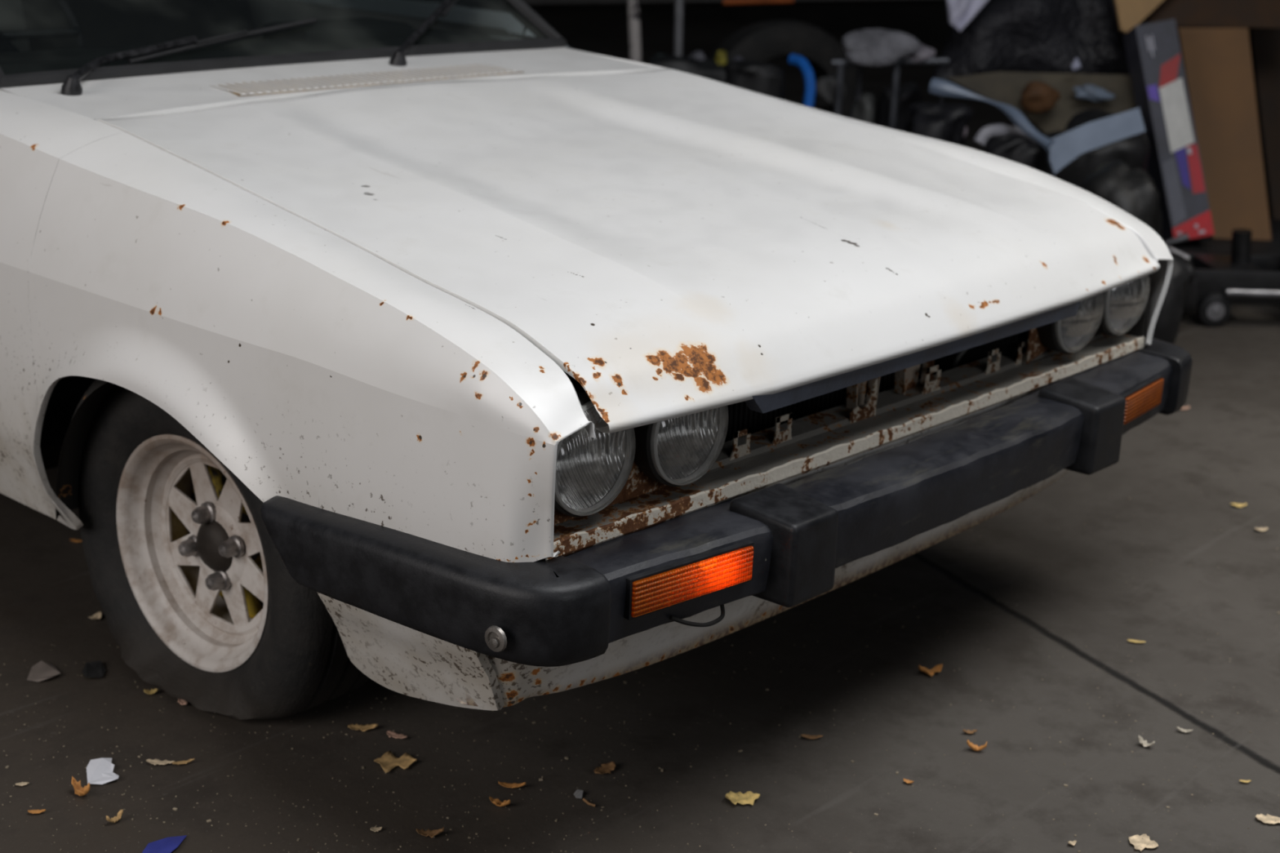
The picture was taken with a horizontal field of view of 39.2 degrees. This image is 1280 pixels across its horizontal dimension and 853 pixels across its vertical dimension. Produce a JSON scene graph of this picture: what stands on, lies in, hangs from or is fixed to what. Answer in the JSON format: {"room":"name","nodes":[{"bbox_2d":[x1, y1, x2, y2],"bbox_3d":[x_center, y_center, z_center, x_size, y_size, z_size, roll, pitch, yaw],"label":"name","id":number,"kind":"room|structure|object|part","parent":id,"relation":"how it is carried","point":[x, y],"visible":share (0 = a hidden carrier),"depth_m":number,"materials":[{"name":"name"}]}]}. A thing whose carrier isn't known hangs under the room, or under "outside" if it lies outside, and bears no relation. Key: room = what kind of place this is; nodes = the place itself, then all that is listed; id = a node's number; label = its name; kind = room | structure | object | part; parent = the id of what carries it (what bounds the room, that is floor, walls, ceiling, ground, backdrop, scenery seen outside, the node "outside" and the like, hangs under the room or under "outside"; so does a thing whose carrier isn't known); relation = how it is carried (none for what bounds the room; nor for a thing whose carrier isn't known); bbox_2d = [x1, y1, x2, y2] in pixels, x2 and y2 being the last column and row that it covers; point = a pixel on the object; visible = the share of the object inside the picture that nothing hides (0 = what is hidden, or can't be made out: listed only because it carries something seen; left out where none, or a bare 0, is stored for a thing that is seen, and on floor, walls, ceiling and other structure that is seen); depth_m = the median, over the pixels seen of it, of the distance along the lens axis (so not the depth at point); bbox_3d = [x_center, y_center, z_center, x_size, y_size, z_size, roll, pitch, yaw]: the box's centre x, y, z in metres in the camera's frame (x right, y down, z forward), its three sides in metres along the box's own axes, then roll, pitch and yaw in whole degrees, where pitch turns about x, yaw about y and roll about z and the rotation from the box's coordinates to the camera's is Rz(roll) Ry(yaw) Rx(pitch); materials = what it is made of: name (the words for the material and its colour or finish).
{"room":"garage","nodes":[
{"label":"garage","id":0,"kind":"room"},
{"bbox_2d":[533,7,610,11],"bbox_3d":[-4.996,-3.630,9.577,0.200,3.200,18.000,18,23,39],"label":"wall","id":1,"kind":"structure","parent":0,"point":[535,9],"depth_m":14.52,"materials":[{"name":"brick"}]},
{"bbox_2d":[0,7,1279,852],"bbox_3d":[-0.489,-0.619,6.144,16.000,0.100,18.000,18,23,39],"label":"floor","id":2,"kind":"structure","parent":0,"point":[47,595],"depth_m":2.73,"materials":[{"name":"concrete"}]},
{"bbox_2d":[15,782,29,786],"bbox_3d":[-0.848,0.491,2.465,0.016,0.002,0.012,6,18,12],"label":"fallen leaf","id":3,"kind":"object","parent":2,"relation":"on","point":[21,784],"visible":1,"depth_m":2.47,"materials":[{"name":"beige plant"}]},
{"bbox_2d":[27,808,45,813],"bbox_3d":[-0.805,0.513,2.396,0.023,0.005,0.010,-1,18,-11],"label":"fallen leaf","id":4,"kind":"object","parent":2,"relation":"on","point":[33,811],"visible":1,"depth_m":2.40,"materials":[{"name":"plant"}]},
{"bbox_2d":[26,660,60,682],"bbox_3d":[-0.924,0.381,2.793,0.048,0.006,0.064,0,18,-8],"label":"plastic film","id":5,"kind":"object","parent":2,"relation":"on","point":[41,671],"visible":1,"depth_m":2.79,"materials":[{"name":"grey plastic"}]},
{"bbox_2d":[70,538,82,542],"bbox_3d":[-1.040,0.210,3.313,0.027,0.005,0.012,6,18,11],"label":"fallen leaf","id":6,"kind":"object","parent":2,"relation":"on","point":[71,540],"visible":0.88,"depth_m":3.31,"materials":[{"name":"brown plant"}]},
{"bbox_2d":[71,776,89,795],"bbox_3d":[-0.759,0.489,2.442,0.036,0.026,0.018,14,21,33],"label":"fallen leaf","id":7,"kind":"object","parent":2,"relation":"on","point":[79,790],"visible":1,"depth_m":2.44,"materials":[{"name":"orange plant"}]},
{"bbox_2d":[81,660,105,677],"bbox_3d":[-0.854,0.381,2.805,0.035,0.004,0.057,-3,19,-16],"label":"scrap","id":8,"kind":"object","parent":2,"relation":"on","point":[96,668],"visible":1,"depth_m":2.81,"materials":[{"name":"black"}]},
{"bbox_2d":[88,611,101,619],"bbox_3d":[-0.908,0.317,2.992,0.022,0.008,0.023,-2,18,-14],"label":"fallen leaf","id":9,"kind":"object","parent":2,"relation":"on","point":[97,615],"visible":1,"depth_m":3.00,"materials":[{"name":"brown plant"}]},
{"bbox_2d":[86,757,119,784],"bbox_3d":[-0.752,0.480,2.505,0.043,0.005,0.072,-5,19,-22],"label":"paper scrap","id":10,"kind":"object","parent":2,"relation":"on","point":[99,771],"visible":1,"depth_m":2.50,"materials":[{"name":"white paper"}]},
{"bbox_2d":[106,809,123,822],"bbox_3d":[-0.696,0.518,2.381,0.012,0.014,0.027,16,22,36],"label":"fallen leaf","id":11,"kind":"object","parent":2,"relation":"on","point":[115,819],"visible":1,"depth_m":2.38,"materials":[{"name":"brown plant"}]},
{"bbox_2d":[143,688,157,694],"bbox_3d":[-0.747,0.404,2.741,0.018,0.007,0.019,16,22,36],"label":"fallen leaf","id":12,"kind":"object","parent":2,"relation":"on","point":[148,691],"visible":1,"depth_m":2.74,"materials":[{"name":"plant"}]},
{"bbox_2d":[146,758,174,765],"bbox_3d":[-0.677,0.474,2.535,0.040,0.005,0.017,2,18,0],"label":"fallen leaf","id":13,"kind":"object","parent":2,"relation":"on","point":[155,762],"visible":1,"depth_m":2.54,"materials":[{"name":"beige plant"}]},
{"bbox_2d":[142,835,186,852],"bbox_3d":[-0.611,0.545,2.325,0.064,0.003,0.042,-10,22,-34],"label":"scrap","id":14,"kind":"object","parent":2,"relation":"on","point":[167,845],"visible":1,"depth_m":2.33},
{"bbox_2d":[177,698,187,705],"bbox_3d":[-0.691,0.416,2.713,0.014,0.006,0.026,-11,22,-36],"label":"fallen leaf","id":15,"kind":"object","parent":2,"relation":"on","point":[181,701],"visible":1,"depth_m":2.71,"materials":[{"name":"brown plant"}]},
{"bbox_2d":[172,758,194,764],"bbox_3d":[-0.645,0.474,2.538,0.031,0.006,0.010,-7,20,-27],"label":"fallen leaf","id":16,"kind":"object","parent":2,"relation":"on","point":[180,762],"visible":1,"depth_m":2.54,"materials":[{"name":"brown plant"}]},
{"bbox_2d":[347,723,377,731],"bbox_3d":[-0.410,0.444,2.656,0.044,0.008,0.022,0,18,-8],"label":"fallen leaf","id":17,"kind":"object","parent":2,"relation":"on","point":[362,727],"visible":1,"depth_m":2.66,"materials":[{"name":"brown plant"}]},
{"bbox_2d":[370,826,382,831],"bbox_3d":[-0.351,0.535,2.386,0.013,0.004,0.014,10,20,24],"label":"fallen leaf","id":18,"kind":"object","parent":2,"relation":"on","point":[373,828],"visible":1,"depth_m":2.39,"materials":[{"name":"beige plant"}]},
{"bbox_2d":[373,751,417,773],"bbox_3d":[-0.350,0.477,2.564,0.054,0.006,0.060,-9,21,-32],"label":"fallen leaf","id":19,"kind":"object","parent":2,"relation":"on","point":[388,761],"visible":1,"depth_m":2.56,"materials":[{"name":"brown plant"}]},
{"bbox_2d":[386,730,407,738],"bbox_3d":[-0.358,0.454,2.637,0.035,0.006,0.019,10,19,22],"label":"fallen leaf","id":20,"kind":"object","parent":2,"relation":"on","point":[391,734],"visible":1,"depth_m":2.64,"materials":[{"name":"plant"}]},
{"bbox_2d":[416,826,444,837],"bbox_3d":[-0.278,0.536,2.377,0.037,0.013,0.019,1,18,-5],"label":"fallen leaf","id":21,"kind":"object","parent":2,"relation":"on","point":[428,833],"visible":1,"depth_m":2.38,"materials":[{"name":"brown plant"}]},
{"bbox_2d":[489,796,510,806],"bbox_3d":[-0.192,0.514,2.458,0.031,0.012,0.012,8,19,16],"label":"fallen leaf","id":22,"kind":"object","parent":2,"relation":"on","point":[496,802],"visible":1,"depth_m":2.46,"materials":[{"name":"brown plant"}]},
{"bbox_2d":[497,781,525,787],"bbox_3d":[-0.179,0.500,2.508,0.038,0.009,0.012,2,18,0],"label":"fallen leaf","id":23,"kind":"object","parent":2,"relation":"on","point":[504,784],"visible":1,"depth_m":2.51,"materials":[{"name":"brown plant"}]},
{"bbox_2d":[573,789,582,798],"bbox_3d":[-0.085,0.510,2.495,0.014,0.005,0.022,-3,19,-16],"label":"bit","id":24,"kind":"object","parent":2,"relation":"on","point":[578,793],"visible":1,"depth_m":2.49,"materials":[{"name":"grey stone"}]},
{"bbox_2d":[582,798,595,807],"bbox_3d":[-0.071,0.518,2.473,0.023,0.004,0.007,18,23,39],"label":"twig","id":25,"kind":"object","parent":2,"relation":"on","point":[584,800],"visible":1,"depth_m":2.47,"materials":[{"name":"brown wood"}]},
{"bbox_2d":[0,0,1192,719],"bbox_3d":[-0.948,-0.637,3.944,4.169,1.268,2.010,18,23,39],"label":"car","id":26,"kind":"object","parent":2,"relation":"on","point":[519,363],"visible":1,"depth_m":2.59,"materials":[{"name":"paint"}]},
{"bbox_3d":[-0.772,-0.723,3.356,0.013,0.057,0.479,13,21,30],"label":"wiper blade","id":27,"kind":"part","parent":26,"relation":"part of","materials":[{"name":"rubber"}]},
{"bbox_3d":[-0.522,-0.642,3.351,0.347,0.051,1.320,18,23,39],"label":"scuttle panel","id":28,"kind":"part","parent":26,"relation":"part of","materials":[{"name":"paint"}]},
{"bbox_2d":[209,62,524,96],"bbox_3d":[-0.495,-0.645,3.324,0.110,0.009,0.670,18,23,39],"label":"vent grille","id":29,"kind":"object","parent":26,"relation":"attached to","point":[295,86],"depth_m":3.29,"materials":[{"name":"metal"}]},
{"bbox_3d":[-0.326,-1.105,4.126,0.012,0.258,0.837,6,18,10],"label":"wiper blade","id":30,"kind":"part","parent":26,"relation":"part of","materials":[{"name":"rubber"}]},
{"bbox_3d":[-0.091,0.027,2.194,0.032,0.018,0.018,18,23,39],"label":"bulb","id":31,"kind":"part","parent":26,"relation":"part of","materials":[{"name":"clear glass"}]},
{"bbox_3d":[0.322,-0.161,2.685,0.090,0.049,1.360,18,23,39],"label":"slam panel","id":32,"kind":"part","parent":26,"relation":"part of","materials":[{"name":"white metal"}]},
{"bbox_2d":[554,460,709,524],"bbox_3d":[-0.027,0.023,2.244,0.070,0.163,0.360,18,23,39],"label":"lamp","id":33,"kind":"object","parent":26,"relation":"on","point":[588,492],"depth_m":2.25,"materials":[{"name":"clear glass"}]},
{"bbox_3d":[0.029,-0.006,2.312,0.032,0.018,0.018,18,23,39],"label":"bulb","id":34,"kind":"part","parent":26,"relation":"part of","materials":[{"name":"glass"}]},
{"bbox_3d":[0.062,0.188,2.210,0.208,0.053,0.012,-13,23,-40],"label":"frame","id":35,"kind":"part","parent":26,"relation":"part of","materials":[{"name":"black plastic"}]},
{"bbox_2d":[545,331,1144,560],"bbox_3d":[0.356,-0.036,2.688,0.124,0.084,1.496,18,23,39],"label":"grille","id":36,"kind":"object","parent":26,"relation":"attached to","point":[646,495],"depth_m":2.51,"materials":[{"name":"paint"}]},
{"bbox_2d":[744,301,1080,413],"bbox_3d":[0.415,-0.112,2.588,0.028,0.031,0.841,18,23,39],"label":"grille","id":37,"kind":"object","parent":26,"relation":"attached to","point":[776,391],"depth_m":2.50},
{"bbox_2d":[1025,273,1151,364],"bbox_3d":[0.763,-0.212,3.075,0.070,0.163,0.360,18,23,39],"label":"lamp","id":38,"kind":"object","parent":26,"relation":"on","point":[1051,343],"depth_m":3.06,"materials":[{"name":"clear glass"}]},
{"bbox_3d":[0.843,-0.045,3.030,0.012,0.053,0.171,15,22,34],"label":"frame","id":39,"kind":"part","parent":26,"relation":"part of","materials":[{"name":"black plastic"}]},
{"bbox_2d":[594,761,615,774],"bbox_3d":[-0.051,0.488,2.563,0.028,0.007,0.037,4,18,7],"label":"fallen leaf","id":40,"kind":"object","parent":2,"relation":"on","point":[606,767],"visible":1,"depth_m":2.57,"materials":[{"name":"brown plant"}]},
{"bbox_2d":[626,0,641,62],"bbox_3d":[-0.010,-1.161,6.400,0.043,0.826,0.310,-2,18,-14],"label":"pole","id":41,"kind":"object","parent":2,"relation":"on","point":[633,6],"visible":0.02,"depth_m":6.38,"materials":[{"name":"white metal"}]},
{"bbox_2d":[0,364,1279,852],"bbox_3d":[0.325,0.126,3.753,2.018,0.002,3.617,8,19,18],"label":"floor grit","id":42,"kind":"structure","parent":2,"relation":"on","point":[624,682],"depth_m":2.57,"materials":[{"name":"grey gravel"}]},
{"bbox_2d":[673,0,684,56],"bbox_3d":[0.133,-1.159,6.400,0.032,0.829,0.293,1,18,-3],"label":"pole","id":43,"kind":"object","parent":2,"relation":"on","point":[678,6],"visible":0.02,"depth_m":6.39,"materials":[{"name":"grey metal"}]},
{"bbox_2d":[648,55,725,83],"bbox_3d":[0.167,-0.998,6.273,0.358,0.588,0.136,3,18,4],"label":"heap","id":44,"kind":"object","parent":2,"relation":"on","point":[707,68],"visible":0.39,"depth_m":6.15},
{"bbox_2d":[688,50,706,61],"bbox_3d":[0.197,-1.274,6.201,0.059,0.047,0.059,18,23,39],"label":"bundle","id":45,"kind":"object","parent":44,"relation":"on","point":[696,55],"visible":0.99,"depth_m":6.18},
{"bbox_2d":[714,50,726,65],"bbox_3d":[0.283,-1.256,6.201,0.044,0.084,0.054,18,23,39],"label":"bundle","id":46,"kind":"object","parent":44,"relation":"on","point":[721,55],"visible":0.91,"depth_m":6.18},
{"bbox_2d":[732,56,743,61],"bbox_3d":[0.334,-1.245,6.196,0.052,0.064,0.058,18,23,39],"label":"bundle","id":47,"kind":"object","parent":44,"relation":"on","point":[736,58],"visible":0.16,"depth_m":6.18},
{"bbox_2d":[725,791,759,804],"bbox_3d":[0.143,0.516,2.497,0.049,0.010,0.039,0,18,-8],"label":"fallen leaf","id":48,"kind":"object","parent":2,"relation":"on","point":[748,797],"visible":1,"depth_m":2.50,"materials":[{"name":"yellow plant"}]},
{"bbox_2d":[724,59,783,99],"bbox_3d":[0.359,-0.882,5.879,0.195,0.623,0.103,1,18,-3],"label":"bundle","id":49,"kind":"object","parent":2,"relation":"on","point":[767,79],"visible":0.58,"depth_m":5.77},
{"bbox_2d":[707,19,864,118],"bbox_3d":[0.525,-1.190,6.750,0.664,0.666,0.291,-2,18,-13],"label":"tyre","id":50,"kind":"object","parent":2,"relation":"on","point":[760,42],"visible":0.26,"depth_m":6.62,"materials":[{"name":"rubber"}]},
{"bbox_2d":[800,733,822,739],"bbox_3d":[0.257,0.463,2.682,0.033,0.006,0.013,2,18,0],"label":"fallen leaf","id":51,"kind":"object","parent":2,"relation":"on","point":[807,736],"visible":1,"depth_m":2.68,"materials":[{"name":"brown plant"}]},
{"bbox_2d":[850,93,874,124],"bbox_3d":[0.702,-0.799,5.784,0.074,0.548,0.092,1,18,-3],"label":"bundle","id":52,"kind":"object","parent":2,"relation":"on","point":[863,109],"visible":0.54,"depth_m":5.68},
{"bbox_2d":[831,57,949,129],"bbox_3d":[0.844,-0.967,6.187,0.429,0.637,0.227,2,18,-1],"label":"metal stand","id":53,"kind":"object","parent":2,"relation":"on","point":[840,64],"visible":0.35,"depth_m":6.02,"materials":[{"name":"metal"}]},
{"bbox_2d":[815,73,845,108],"bbox_3d":[0.653,-1.139,6.102,0.117,0.119,0.115,18,23,39],"label":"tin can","id":54,"kind":"object","parent":53,"relation":"on","point":[825,86],"visible":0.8,"depth_m":6.07,"materials":[{"name":"grey metal"}]},
{"bbox_2d":[841,28,919,66],"bbox_3d":[0.796,-1.256,5.948,0.259,0.120,0.116,5,18,10],"label":"plastic bag","id":55,"kind":"object","parent":53,"relation":"on","point":[874,47],"visible":1,"depth_m":5.91,"materials":[{"name":"white plastic"}]},
{"bbox_2d":[902,43,935,62],"bbox_3d":[0.930,-1.245,6.001,0.096,0.068,0.091,18,23,39],"label":"plastic bag","id":56,"kind":"object","parent":53,"relation":"on","point":[923,53],"visible":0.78,"depth_m":5.98,"materials":[{"name":"white plastic"}]},
{"bbox_2d":[933,0,1129,82],"bbox_3d":[1.322,-1.333,5.997,0.691,0.392,0.208,1,18,-2],"label":"tarp","id":57,"kind":"object","parent":53,"relation":"on","point":[1023,36],"visible":0.73,"depth_m":5.96,"materials":[{"name":"black plastic"}]},
{"bbox_2d":[946,0,987,31],"bbox_3d":[1.099,-1.392,5.882,0.203,0.186,0.087,-6,20,-25],"label":"cloth","id":58,"kind":"object","parent":57,"relation":"hanging from","point":[960,12],"visible":1,"depth_m":5.85,"materials":[{"name":"white fabric"}]},
{"bbox_2d":[1071,57,1080,70],"bbox_3d":[1.385,-1.150,5.699,0.030,0.040,0.028,18,23,39],"label":"paper wad","id":59,"kind":"object","parent":57,"relation":"on","point":[1076,64],"visible":1,"depth_m":5.69,"materials":[{"name":"white paper"}]},
{"bbox_2d":[874,82,921,133],"bbox_3d":[0.920,-0.998,6.507,0.165,0.502,0.190,7,18,13],"label":"bundle","id":60,"kind":"object","parent":2,"relation":"on","point":[909,93],"visible":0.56,"depth_m":6.41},
{"bbox_2d":[903,778,913,783],"bbox_3d":[0.383,0.506,2.563,0.016,0.006,0.010,12,20,27],"label":"fallen leaf","id":61,"kind":"object","parent":2,"relation":"on","point":[908,781],"visible":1,"depth_m":2.56,"materials":[{"name":"orange plant"}]},
{"bbox_2d":[918,663,942,676],"bbox_3d":[0.471,0.393,2.912,0.034,0.015,0.035,12,20,28],"label":"fallen leaf","id":62,"kind":"object","parent":2,"relation":"on","point":[937,668],"visible":1,"depth_m":2.92,"materials":[{"name":"orange plant"}]},
{"bbox_2d":[908,102,973,146],"bbox_3d":[0.939,-0.761,5.713,0.193,0.538,0.175,2,18,-2],"label":"bundle","id":63,"kind":"object","parent":2,"relation":"on","point":[947,122],"visible":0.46,"depth_m":5.59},
{"bbox_2d":[963,126,967,138],"bbox_3d":[1.001,-0.934,5.648,0.052,0.072,0.062,-5,19,-22],"label":"bundle","id":64,"kind":"object","parent":63,"relation":"on","point":[965,133],"visible":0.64,"depth_m":5.63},
{"bbox_2d":[962,728,977,733],"bbox_3d":[0.499,0.461,2.717,0.020,0.006,0.013,9,19,19],"label":"fallen leaf","id":65,"kind":"object","parent":2,"relation":"on","point":[968,731],"visible":1,"depth_m":2.72,"materials":[{"name":"brown plant"}]},
{"bbox_2d":[966,739,986,751],"bbox_3d":[0.499,0.472,2.663,0.030,0.018,0.013,8,19,16],"label":"fallen leaf","id":66,"kind":"object","parent":2,"relation":"on","point":[972,746],"visible":1,"depth_m":2.66,"materials":[{"name":"orange plant"}]},
{"bbox_2d":[985,133,1043,169],"bbox_3d":[1.180,-0.701,5.657,0.232,0.474,0.155,5,18,9],"label":"bundle","id":67,"kind":"object","parent":2,"relation":"on","point":[1018,148],"visible":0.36,"depth_m":5.54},
{"bbox_2d":[1067,840,1076,845],"bbox_3d":[0.582,0.561,2.419,0.011,0.004,0.011,8,19,18],"label":"fallen leaf","id":68,"kind":"object","parent":2,"relation":"on","point":[1073,842],"visible":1,"depth_m":2.42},
{"bbox_2d":[1036,109,1149,186],"bbox_3d":[1.362,-0.679,5.472,0.331,0.558,0.275,5,18,8],"label":"trash bag","id":69,"kind":"object","parent":2,"relation":"on","point":[1134,150],"visible":0.23,"depth_m":5.33,"materials":[{"name":"black plastic"}]},
{"bbox_2d":[946,71,1136,133],"bbox_3d":[1.310,-1.041,5.809,0.640,0.206,0.082,2,18,0],"label":"plywood sheet","id":70,"kind":"object","parent":69,"relation":"on","point":[1004,87],"visible":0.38,"depth_m":5.80,"materials":[{"name":"brown wood"}]},
{"bbox_2d":[1020,81,1060,113],"bbox_3d":[1.264,-1.048,5.709,0.122,0.104,0.117,18,23,39],"label":"lump","id":71,"kind":"object","parent":70,"relation":"on","point":[1037,97],"visible":1,"depth_m":5.67,"materials":[{"name":"brown"}]},
{"bbox_2d":[1072,84,1115,102],"bbox_3d":[1.450,-1.067,5.738,0.134,0.055,0.069,8,19,17],"label":"paper wad","id":72,"kind":"object","parent":70,"relation":"on","point":[1087,91],"visible":1,"depth_m":5.72,"materials":[{"name":"white paper"}]},
{"bbox_2d":[1079,160,1162,238],"bbox_3d":[1.328,-0.486,4.972,0.232,0.495,0.219,-7,20,-27],"label":"trash bag","id":73,"kind":"object","parent":2,"relation":"on","point":[1133,191],"visible":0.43,"depth_m":4.86,"materials":[{"name":"black plastic"}]},
{"bbox_3d":[1.306,-0.685,4.985,0.096,0.090,0.105,18,23,39],"label":"bundle","id":74,"kind":"object","parent":73,"relation":"on","visible":0},
{"bbox_2d":[928,78,1145,174],"bbox_3d":[1.109,-0.844,5.073,0.606,0.232,0.167,10,19,23],"label":"strap","id":75,"kind":"object","parent":74,"relation":"on","point":[1063,148],"visible":1,"depth_m":5.00,"materials":[{"name":"blue fabric"}]},
{"bbox_3d":[0.989,-0.882,5.074,0.384,0.168,0.102,18,23,39],"label":"curved arm","id":76,"kind":"part","parent":75,"relation":"part of","materials":[{"name":"blue paint"}]},
{"bbox_3d":[1.047,-0.831,5.118,0.202,0.064,0.036,-3,19,-16],"label":"arm","id":77,"kind":"part","parent":75,"relation":"part of"},
{"bbox_2d":[1126,639,1145,643],"bbox_3d":[0.846,0.366,3.060,0.031,0.003,0.010,6,18,11],"label":"fallen leaf","id":78,"kind":"object","parent":2,"relation":"on","point":[1129,640],"visible":1,"depth_m":3.06,"materials":[{"name":"yellow plant"}]},
{"bbox_2d":[1128,834,1158,851],"bbox_3d":[0.679,0.562,2.427,0.040,0.003,0.036,-5,19,-20],"label":"fallen leaf","id":79,"kind":"object","parent":2,"relation":"on","point":[1140,842],"visible":1,"depth_m":2.43,"materials":[{"name":"beige plant"}]},
{"bbox_2d":[1137,735,1155,746],"bbox_3d":[0.761,0.474,2.698,0.026,0.014,0.015,17,23,38],"label":"fallen leaf","id":80,"kind":"object","parent":2,"relation":"on","point":[1144,743],"visible":1,"depth_m":2.70,"materials":[{"name":"white plant"}]},
{"bbox_2d":[1151,253,1190,344],"bbox_3d":[1.347,-0.316,4.739,0.190,0.313,0.192,18,23,39],"label":"car fender","id":81,"kind":"object","parent":2,"relation":"on","point":[1169,318],"visible":0.27,"depth_m":4.66,"materials":[{"name":"black plastic"}]},
{"bbox_2d":[1170,252,1198,321],"bbox_3d":[1.529,-0.380,5.113,0.123,0.221,0.149,0,18,-7],"label":"tire","id":82,"kind":"object","parent":2,"relation":"on","point":[1190,300],"visible":0.32,"depth_m":5.08,"materials":[{"name":"black rubber"}]},
{"bbox_2d":[1176,726,1192,732],"bbox_3d":[0.833,0.464,2.747,0.024,0.007,0.013,8,19,16],"label":"fallen leaf","id":83,"kind":"object","parent":2,"relation":"on","point":[1182,730],"visible":1,"depth_m":2.75,"materials":[{"name":"white plant"}]},
{"bbox_2d":[1164,228,1279,327],"bbox_3d":[1.901,-0.447,5.307,0.762,0.262,0.307,1,18,-3],"label":"jack","id":84,"kind":"object","parent":2,"relation":"on","point":[1239,277],"visible":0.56,"depth_m":5.20,"materials":[{"name":"metal"}]},
{"bbox_3d":[1.571,-0.527,5.275,0.097,0.092,0.035,3,18,4],"label":"bracket arm","id":85,"kind":"part","parent":84,"relation":"part of","materials":[{"name":"metal"}]},
{"bbox_2d":[1230,228,1252,264],"bbox_3d":[1.769,-0.523,5.285,0.064,0.115,0.054,1,18,-3],"label":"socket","id":86,"kind":"object","parent":84,"relation":"attached to","point":[1241,244],"depth_m":5.26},
{"bbox_3d":[1.971,-0.380,5.181,0.570,0.021,0.021,1,18,-3],"label":"rod","id":87,"kind":"part","parent":84,"relation":"part of","materials":[{"name":"metal"}]},
{"bbox_2d":[1168,219,1279,255],"bbox_3d":[2.001,-0.558,5.874,1.050,0.135,0.620,2,18,0],"label":"platform","id":88,"kind":"object","parent":2,"relation":"on","point":[1208,245],"visible":0.02,"depth_m":5.68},
{"bbox_2d":[1123,18,1214,242],"bbox_3d":[1.666,-0.923,5.661,0.184,0.704,0.427,-10,22,-34],"label":"carton","id":89,"kind":"object","parent":88,"relation":"on","point":[1153,50],"visible":0.98,"depth_m":5.59,"materials":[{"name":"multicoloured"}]},
{"bbox_2d":[1114,0,1163,33],"bbox_3d":[1.616,-1.338,5.730,0.228,0.172,0.070,2,18,-1],"label":"flap","id":90,"kind":"object","parent":89,"relation":"on","point":[1130,13],"visible":1,"depth_m":5.72,"materials":[{"name":"brown cardboard"}]},
{"bbox_3d":[1.665,-0.732,5.591,0.045,0.212,0.001,-10,0,0],"label":"grey lighter panel","id":91,"kind":"part","parent":89,"relation":"part of","materials":[{"name":"grey cardboard"}]},
{"bbox_2d":[1176,26,1271,240],"bbox_3d":[1.885,-0.995,5.932,0.322,0.646,0.548,2,18,0],"label":"cardboard sheet","id":92,"kind":"object","parent":88,"relation":"on","point":[1217,63],"visible":0.64,"depth_m":5.78,"materials":[{"name":"brown cardboard"}]},
{"bbox_2d":[1139,0,1279,27],"bbox_3d":[1.887,-1.444,5.943,0.498,0.215,0.366,2,18,0],"label":"cardboard box","id":93,"kind":"object","parent":92,"relation":"on","point":[1205,13],"visible":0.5,"depth_m":5.80,"materials":[{"name":"brown cardboard"}]},
{"bbox_2d":[1245,26,1279,220],"bbox_3d":[2.180,-1.084,6.278,0.194,0.627,0.532,2,18,0],"label":"cardboard box","id":94,"kind":"object","parent":88,"relation":"on","point":[1264,42],"visible":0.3,"depth_m":6.14,"materials":[{"name":"brown cardboard"}]},
{"bbox_2d":[1230,502,1247,506],"bbox_3d":[1.247,0.163,3.739,0.027,0.006,0.026,15,22,35],"label":"fallen leaf","id":95,"kind":"object","parent":2,"relation":"on","point":[1231,504],"visible":1,"depth_m":3.74,"materials":[{"name":"yellow plant"}]},
{"bbox_2d":[1239,779,1251,782],"bbox_3d":[0.877,0.514,2.602,0.018,0.004,0.007,2,18,0],"label":"fallen leaf","id":96,"kind":"object","parent":2,"relation":"on","point":[1241,780],"visible":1,"depth_m":2.60,"materials":[{"name":"yellow plant"}]},
{"bbox_2d":[1254,527,1267,531],"bbox_3d":[1.247,0.206,3.606,0.028,0.006,0.019,-9,21,-31],"label":"fallen leaf","id":97,"kind":"object","parent":2,"relation":"on","point":[1264,528],"visible":1,"depth_m":3.61,"materials":[{"name":"beige plant"}]},
{"bbox_2d":[1255,813,1279,824],"bbox_3d":[0.878,0.546,2.501,0.039,0.004,0.027,-1,18,-9],"label":"fallen leaf","id":98,"kind":"object","parent":2,"relation":"on","point":[1268,819],"visible":1,"depth_m":2.50,"materials":[{"name":"beige plant"}]},
{"bbox_2d":[523,0,946,8],"bbox_3d":[0.230,-1.750,7.225,2.089,0.257,0.075,5,18,10],"label":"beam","id":99,"kind":"structure","parent":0,"point":[534,4],"depth_m":7.24,"materials":[{"name":"black metal"}]},
{"bbox_2d":[723,0,793,4],"bbox_3d":[0.458,-1.648,6.950,0.274,0.041,0.024,2,18,-1],"label":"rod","id":100,"kind":"object","parent":99,"relation":"on","point":[725,2],"visible":1,"depth_m":6.94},
{"bbox_2d":[788,53,815,107],"bbox_3d":[0.525,-0.914,5.945,0.052,0.620,0.135,-8,21,-30],"label":"hose","id":101,"kind":"object","parent":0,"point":[804,65],"visible":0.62,"depth_m":5.85,"materials":[{"name":"blue rubber"}]},
{"bbox_2d":[620,3,1141,44],"bbox_3d":[4.432,-3.637,10.752,16.000,3.200,0.200,18,23,39],"label":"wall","id":102,"kind":"structure","parent":0,"point":[927,23],"depth_m":13.48,"materials":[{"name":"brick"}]}
]}

